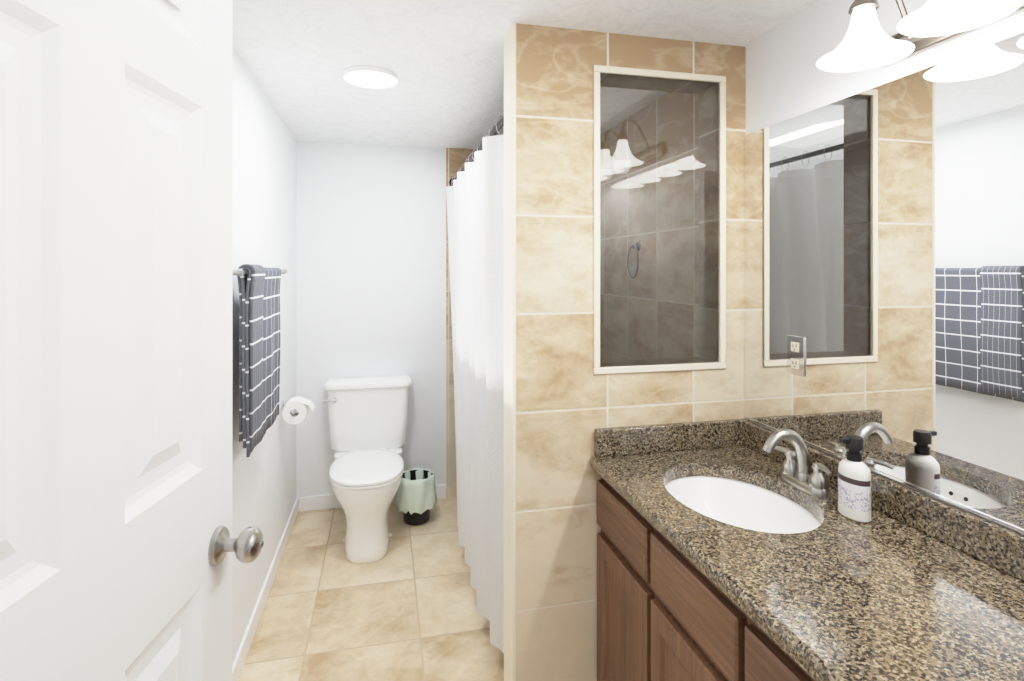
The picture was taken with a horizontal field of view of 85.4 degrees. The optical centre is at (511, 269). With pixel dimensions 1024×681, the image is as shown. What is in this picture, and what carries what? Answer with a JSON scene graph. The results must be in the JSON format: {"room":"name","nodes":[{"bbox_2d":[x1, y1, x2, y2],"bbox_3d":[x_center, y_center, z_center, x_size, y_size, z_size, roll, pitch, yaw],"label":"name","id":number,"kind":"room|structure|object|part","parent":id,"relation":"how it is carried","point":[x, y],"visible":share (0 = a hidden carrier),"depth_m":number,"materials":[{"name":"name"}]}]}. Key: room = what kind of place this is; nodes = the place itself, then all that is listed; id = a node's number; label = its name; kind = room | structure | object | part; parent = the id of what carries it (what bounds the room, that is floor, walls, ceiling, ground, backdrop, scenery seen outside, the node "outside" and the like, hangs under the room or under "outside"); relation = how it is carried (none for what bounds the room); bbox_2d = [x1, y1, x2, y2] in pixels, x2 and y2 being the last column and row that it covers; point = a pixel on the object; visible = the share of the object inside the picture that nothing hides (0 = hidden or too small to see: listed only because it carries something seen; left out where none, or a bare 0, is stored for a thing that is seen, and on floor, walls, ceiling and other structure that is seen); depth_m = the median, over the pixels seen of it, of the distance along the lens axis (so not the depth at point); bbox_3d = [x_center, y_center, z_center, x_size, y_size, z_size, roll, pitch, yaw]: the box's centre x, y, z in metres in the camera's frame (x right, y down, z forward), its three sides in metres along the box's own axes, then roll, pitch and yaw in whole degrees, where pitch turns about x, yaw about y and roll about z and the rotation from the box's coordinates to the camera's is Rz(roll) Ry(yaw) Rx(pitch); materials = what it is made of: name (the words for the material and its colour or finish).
{"room":"bathroom","nodes":[
{"label":"bathroom","id":0,"kind":"room"},
{"bbox_2d":[232,47,295,664],"bbox_3d":[-0.976,0.340,1.740,0.100,2.220,3.430,0,0,-13],"label":"wall","id":1,"kind":"structure","parent":0,"point":[263,235],"depth_m":2.37,"materials":[{"name":"white paint"}]},
{"bbox_2d":[232,264,286,456],"bbox_3d":[-0.937,0.296,2.011,0.099,0.627,1.020,0,0,-13],"label":"towel","id":2,"kind":"object","parent":1,"relation":"attached to","point":[259,337],"visible":0.94,"depth_m":1.89,"materials":[{"name":"grey fabric"}]},
{"bbox_2d":[232,497,297,680],"bbox_3d":[-0.924,1.407,1.762,0.012,0.085,3.210,0,0,-13],"label":"baseboard","id":3,"kind":"structure","parent":1,"relation":"attached to","point":[244,648],"depth_m":2.32,"materials":[{"name":"white wood"}]},
{"bbox_2d":[281,397,314,423],"bbox_3d":[-1.089,0.711,2.809,0.162,0.115,0.175,0,0,-13],"label":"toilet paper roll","id":4,"kind":"object","parent":1,"relation":"attached to","point":[289,408],"visible":1,"depth_m":2.75,"materials":[{"name":"white paper"}]},
{"bbox_3d":[-1.122,0.700,2.799,0.077,0.014,0.144,0,0,-13],"label":"post","id":5,"kind":"part","parent":4,"relation":"part of","materials":[{"name":"silver metal"}]},
{"bbox_2d":[296,141,445,497],"bbox_3d":[-0.459,0.340,3.568,1.930,2.220,0.100,0,0,-13],"label":"wall","id":6,"kind":"structure","parent":0,"point":[370,259],"depth_m":3.42,"materials":[{"name":"white paint"}]},
{"bbox_2d":[298,484,445,511],"bbox_3d":[-0.848,1.407,3.421,0.883,0.085,0.012,0,0,-13],"label":"baseboard","id":7,"kind":"structure","parent":6,"relation":"attached to","point":[317,502],"depth_m":3.35,"materials":[{"name":"white wood"}]},
{"bbox_2d":[446,148,475,497],"bbox_3d":[-0.011,0.340,3.614,0.835,2.220,0.012,0,0,-13],"label":"tile","id":8,"kind":"structure","parent":6,"relation":"attached to","point":[456,158],"depth_m":3.52,"materials":[{"name":"stone"}]},
{"bbox_2d":[449,115,503,185],"bbox_3d":[-0.181,-0.550,2.697,0.056,0.056,1.698,0,0,-13],"label":"curtain rod","id":9,"kind":"object","parent":8,"relation":"attached to","point":[500,125],"visible":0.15,"depth_m":2.24,"materials":[{"name":"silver metal"}]},
{"bbox_2d":[446,115,503,653],"bbox_3d":[-0.191,0.400,2.706,0.123,1.951,1.640,0,0,-13],"label":"shower curtain","id":10,"kind":"object","parent":9,"relation":"hanging from","point":[475,204],"visible":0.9,"depth_m":2.24,"materials":[{"name":"white fabric"}]},
{"bbox_2d":[239,497,503,680],"bbox_3d":[0.095,1.490,1.166,1.930,0.080,5.030,0,0,-13],"label":"floor","id":11,"kind":"structure","parent":0,"point":[404,608],"depth_m":2.35,"materials":[{"name":"tile"}]},
{"bbox_2d":[323,375,411,563],"bbox_3d":[-0.790,1.051,3.041,0.501,0.798,0.768,0,0,-13],"label":"toilet","id":12,"kind":"object","parent":11,"relation":"on","point":[368,418],"visible":1,"depth_m":3.14,"materials":[{"name":"white ceramic"}]},
{"bbox_3d":[-1.039,0.748,3.156,0.067,0.018,0.017,0,0,-13],"label":"lever arm","id":13,"kind":"part","parent":12,"relation":"part of"},
{"bbox_3d":[-0.761,1.052,2.919,0.376,0.012,0.516,0,0,-13],"label":"seat","id":14,"kind":"part","parent":12,"relation":"part of","materials":[{"name":"white plastic"}]},
{"bbox_3d":[-0.761,1.032,2.919,0.374,0.024,0.514,0,0,-13],"label":"seat lid","id":15,"kind":"part","parent":12,"relation":"part of","materials":[{"name":"white plastic"}]},
{"bbox_3d":[-0.769,1.256,2.953,0.374,0.389,0.572,0,0,-13],"label":"bowl","id":16,"kind":"part","parent":12,"relation":"part of","materials":[{"name":"white ceramic"}]},
{"bbox_3d":[-0.852,0.874,3.310,0.472,0.362,0.194,0,0,-13],"label":"tank","id":17,"kind":"part","parent":12,"relation":"part of","materials":[{"name":"white ceramic"}]},
{"bbox_3d":[-0.851,0.672,3.308,0.500,0.040,0.220,0,0,-13],"label":"tank lid","id":18,"kind":"part","parent":12,"relation":"part of","materials":[{"name":"white ceramic"}]},
{"bbox_2d":[396,468,436,525],"bbox_3d":[-0.550,1.317,3.204,0.237,0.266,0.237,0,0,-13],"label":"trash bin","id":19,"kind":"object","parent":11,"relation":"on","point":[416,498],"visible":0.96,"depth_m":3.13,"materials":[{"name":"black plastic"}]},
{"bbox_2d":[597,480,805,680],"bbox_3d":[0.689,1.045,1.197,0.556,0.810,1.353,0,0,-13],"label":"bathroom vanity","id":20,"kind":"object","parent":11,"relation":"on","point":[657,620],"depth_m":1.38,"materials":[{"name":"brown wood"}]},
{"bbox_3d":[0.319,0.745,1.612,0.023,0.140,0.347,0,0,-13],"label":"drawer","id":21,"kind":"part","parent":20,"relation":"part of","materials":[{"name":"brown wood"}]},
{"bbox_3d":[0.320,1.085,1.612,0.022,0.480,0.347,0,0,-13],"label":"door","id":22,"kind":"part","parent":20,"relation":"part of","materials":[{"name":"brown wood"}]},
{"bbox_3d":[0.403,0.745,1.248,0.023,0.140,0.360,0,0,-13],"label":"drawer","id":23,"kind":"part","parent":20,"relation":"part of","materials":[{"name":"brown wood"}]},
{"bbox_3d":[0.404,1.085,1.248,0.022,0.480,0.360,0,0,-13],"label":"door","id":24,"kind":"part","parent":20,"relation":"part of","materials":[{"name":"brown wood"}]},
{"bbox_2d":[590,446,1023,680],"bbox_3d":[0.681,0.620,1.195,0.574,0.040,1.353,0,0,-13],"label":"countertop","id":25,"kind":"structure","parent":20,"relation":"on","point":[879,599],"depth_m":1.05,"materials":[{"name":"brown stone"}]},
{"bbox_2d":[650,466,841,537],"bbox_3d":[0.603,0.707,1.489,0.392,0.158,0.501,0,0,-13],"label":"sink","id":26,"kind":"object","parent":25,"relation":"in","point":[735,500],"depth_m":1.64,"materials":[{"name":"white ceramic"}]},
{"bbox_2d":[758,426,837,497],"bbox_3d":[0.756,0.518,1.521,0.155,0.164,0.221,0,0,-13],"label":"faucet","id":27,"kind":"object","parent":25,"relation":"on","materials":[{"name":"grey metal"}]},
{"bbox_2d":[838,435,870,522],"bbox_3d":[0.825,0.502,1.345,0.068,0.194,0.080,0,0,-13],"label":"soap dispenser","id":28,"kind":"object","parent":25,"relation":"on","point":[854,488],"visible":1,"depth_m":1.33,"materials":[{"name":"white plastic"}]},
{"bbox_3d":[0.489,0.745,0.877,0.023,0.140,0.360,0,0,-13],"label":"drawer","id":29,"kind":"part","parent":20,"relation":"part of","materials":[{"name":"brown wood"}]},
{"bbox_2d":[232,0,820,148],"bbox_3d":[0.095,-0.810,1.166,1.930,0.080,5.030,0,0,-13],"label":"ceiling","id":30,"kind":"structure","parent":0,"point":[443,60],"depth_m":1.91,"materials":[{"name":"white paint"}]},
{"bbox_2d":[344,66,397,88],"bbox_3d":[-0.559,-0.759,2.201,0.208,0.020,0.208,0,0,-13],"label":"ceiling light","id":31,"kind":"object","parent":30,"relation":"attached to","point":[371,79],"depth_m":2.17,"materials":[{"name":"white plastic"}]},
{"bbox_3d":[-0.559,-0.760,2.201,0.208,0.020,0.208,0,0,-13],"label":"ceiling light","id":32,"kind":"part","parent":31,"relation":"part of","materials":[{"name":"white plastic"}]},
{"bbox_2d":[515,23,718,680],"bbox_3d":[0.345,0.340,1.881,0.718,2.220,0.130,0,0,-13],"label":"wall","id":33,"kind":"structure","parent":0,"point":[557,417],"depth_m":1.77,"materials":[{"name":"tile"}]},
{"bbox_2d":[504,23,514,680],"bbox_3d":[-0.009,0.340,1.798,0.008,2.220,0.132,0,0,-13],"label":"wall","id":34,"kind":"structure","parent":33,"relation":"attached to","point":[509,356],"depth_m":1.78,"materials":[{"name":"white paint"}]},
{"bbox_2d":[594,72,599,367],"bbox_3d":[0.275,-0.160,1.794,0.022,0.956,0.008,0,0,-13],"label":"trim","id":35,"kind":"structure","parent":33,"relation":"attached to","point":[596,219],"depth_m":1.79,"materials":[{"name":"white paint"}]},
{"bbox_2d":[600,73,718,366],"bbox_3d":[0.495,-0.160,1.856,0.436,0.956,0.006,0,0,-13],"label":"window","id":36,"kind":"structure","parent":33,"relation":"in","point":[659,221],"depth_m":1.85,"materials":[{"name":"clear"}]},
{"bbox_2d":[594,362,725,374],"bbox_3d":[0.498,0.329,1.845,0.480,0.022,0.008,0,0,-13],"label":"trim","id":37,"kind":"structure","parent":33,"relation":"attached to","point":[655,368],"depth_m":1.84,"materials":[{"name":"white paint"}]},
{"bbox_2d":[594,65,725,82],"bbox_3d":[0.498,-0.649,1.845,0.480,0.022,0.008,0,0,-13],"label":"trim","id":38,"kind":"structure","parent":33,"relation":"attached to","point":[653,73],"depth_m":1.84,"materials":[{"name":"white paint"}]},
{"bbox_2d":[594,418,749,457],"bbox_3d":[0.540,0.557,1.843,0.557,0.086,0.026,0,0,-13],"label":"backsplash","id":39,"kind":"structure","parent":33,"relation":"attached to","point":[644,439],"depth_m":1.83,"materials":[{"name":"brown stone"}]},
{"bbox_2d":[720,82,725,361],"bbox_3d":[0.721,-0.160,1.897,0.022,0.956,0.008,0,0,-13],"label":"trim","id":40,"kind":"structure","parent":33,"relation":"attached to","point":[722,222],"depth_m":1.89,"materials":[{"name":"white paint"}]},
{"bbox_2d":[719,44,745,419],"bbox_3d":[0.744,0.340,1.973,0.102,2.220,0.130,0,0,-13],"label":"wall","id":41,"kind":"structure","parent":0,"point":[732,63],"depth_m":1.91,"materials":[{"name":"stone"}]},
{"bbox_2d":[746,0,1023,534],"bbox_3d":[0.807,0.340,2.152,0.100,2.220,3.430,0,0,-13],"label":"wall","id":42,"kind":"structure","parent":0,"point":[787,78],"depth_m":1.60,"materials":[{"name":"white paint"}]},
{"bbox_2d":[742,422,1023,581],"bbox_3d":[0.951,0.559,1.244,0.025,0.082,1.327,0,0,-13],"label":"backsplash","id":43,"kind":"structure","parent":42,"relation":"attached to","point":[1002,548],"depth_m":1.21,"materials":[{"name":"brown stone"}]},
{"bbox_2d":[744,32,1023,533],"bbox_3d":[0.957,0.026,1.259,0.008,0.976,1.353,0,0,-13],"label":"mirror","id":44,"kind":"object","parent":42,"relation":"attached to","point":[884,250],"visible":1,"depth_m":1.33,"materials":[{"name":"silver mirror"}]},
{"bbox_2d":[787,335,804,376],"bbox_3d":[0.855,0.260,1.675,0.006,0.116,0.072,0,0,-13],"label":"electrical outlet plate","id":45,"kind":"object","parent":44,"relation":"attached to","point":[795,355],"visible":1,"depth_m":1.67,"materials":[{"name":"silver metal"}]},
{"bbox_2d":[816,0,1023,71],"bbox_3d":[0.898,-0.583,0.965,0.256,0.209,0.834,0,0,-13],"label":"sconce","id":46,"kind":"object","parent":42,"relation":"attached to","point":[867,42],"visible":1,"depth_m":1.21,"materials":[{"name":"white glass"}]},
{"bbox_2d":[848,0,879,15],"bbox_3d":[0.796,-0.604,1.256,0.060,0.036,0.060,0,0,-13],"label":"socket","id":47,"kind":"object","parent":46,"relation":"attached to","point":[857,7],"depth_m":1.24,"materials":[{"name":"grey metal"}]},
{"bbox_3d":[0.796,-0.535,1.256,0.188,0.112,0.188,0,0,-13],"label":"lamp shade","id":48,"kind":"part","parent":46,"relation":"part of","materials":[{"name":"white glass"}]},
{"bbox_3d":[0.860,-0.610,1.271,0.145,0.154,0.012,0,0,-13],"label":"arm","id":49,"kind":"part","parent":46,"relation":"part of"},
{"bbox_3d":[0.843,-0.535,1.052,0.188,0.112,0.188,0,0,-13],"label":"lamp shade","id":50,"kind":"part","parent":46,"relation":"part of","materials":[{"name":"white glass"}]},
{"bbox_3d":[-0.529,0.340,0.145,0.055,2.220,0.120,0,0,-13],"label":"wall","id":51,"kind":"structure","parent":0,"visible":0},
{"bbox_2d":[0,0,262,680],"bbox_3d":[-0.540,0.423,0.649,0.191,2.030,0.860,0,0,-3],"label":"door","id":52,"kind":"structure","parent":51,"relation":"in","point":[119,544],"depth_m":0.74,"materials":[{"name":"white paint"}]}
]}

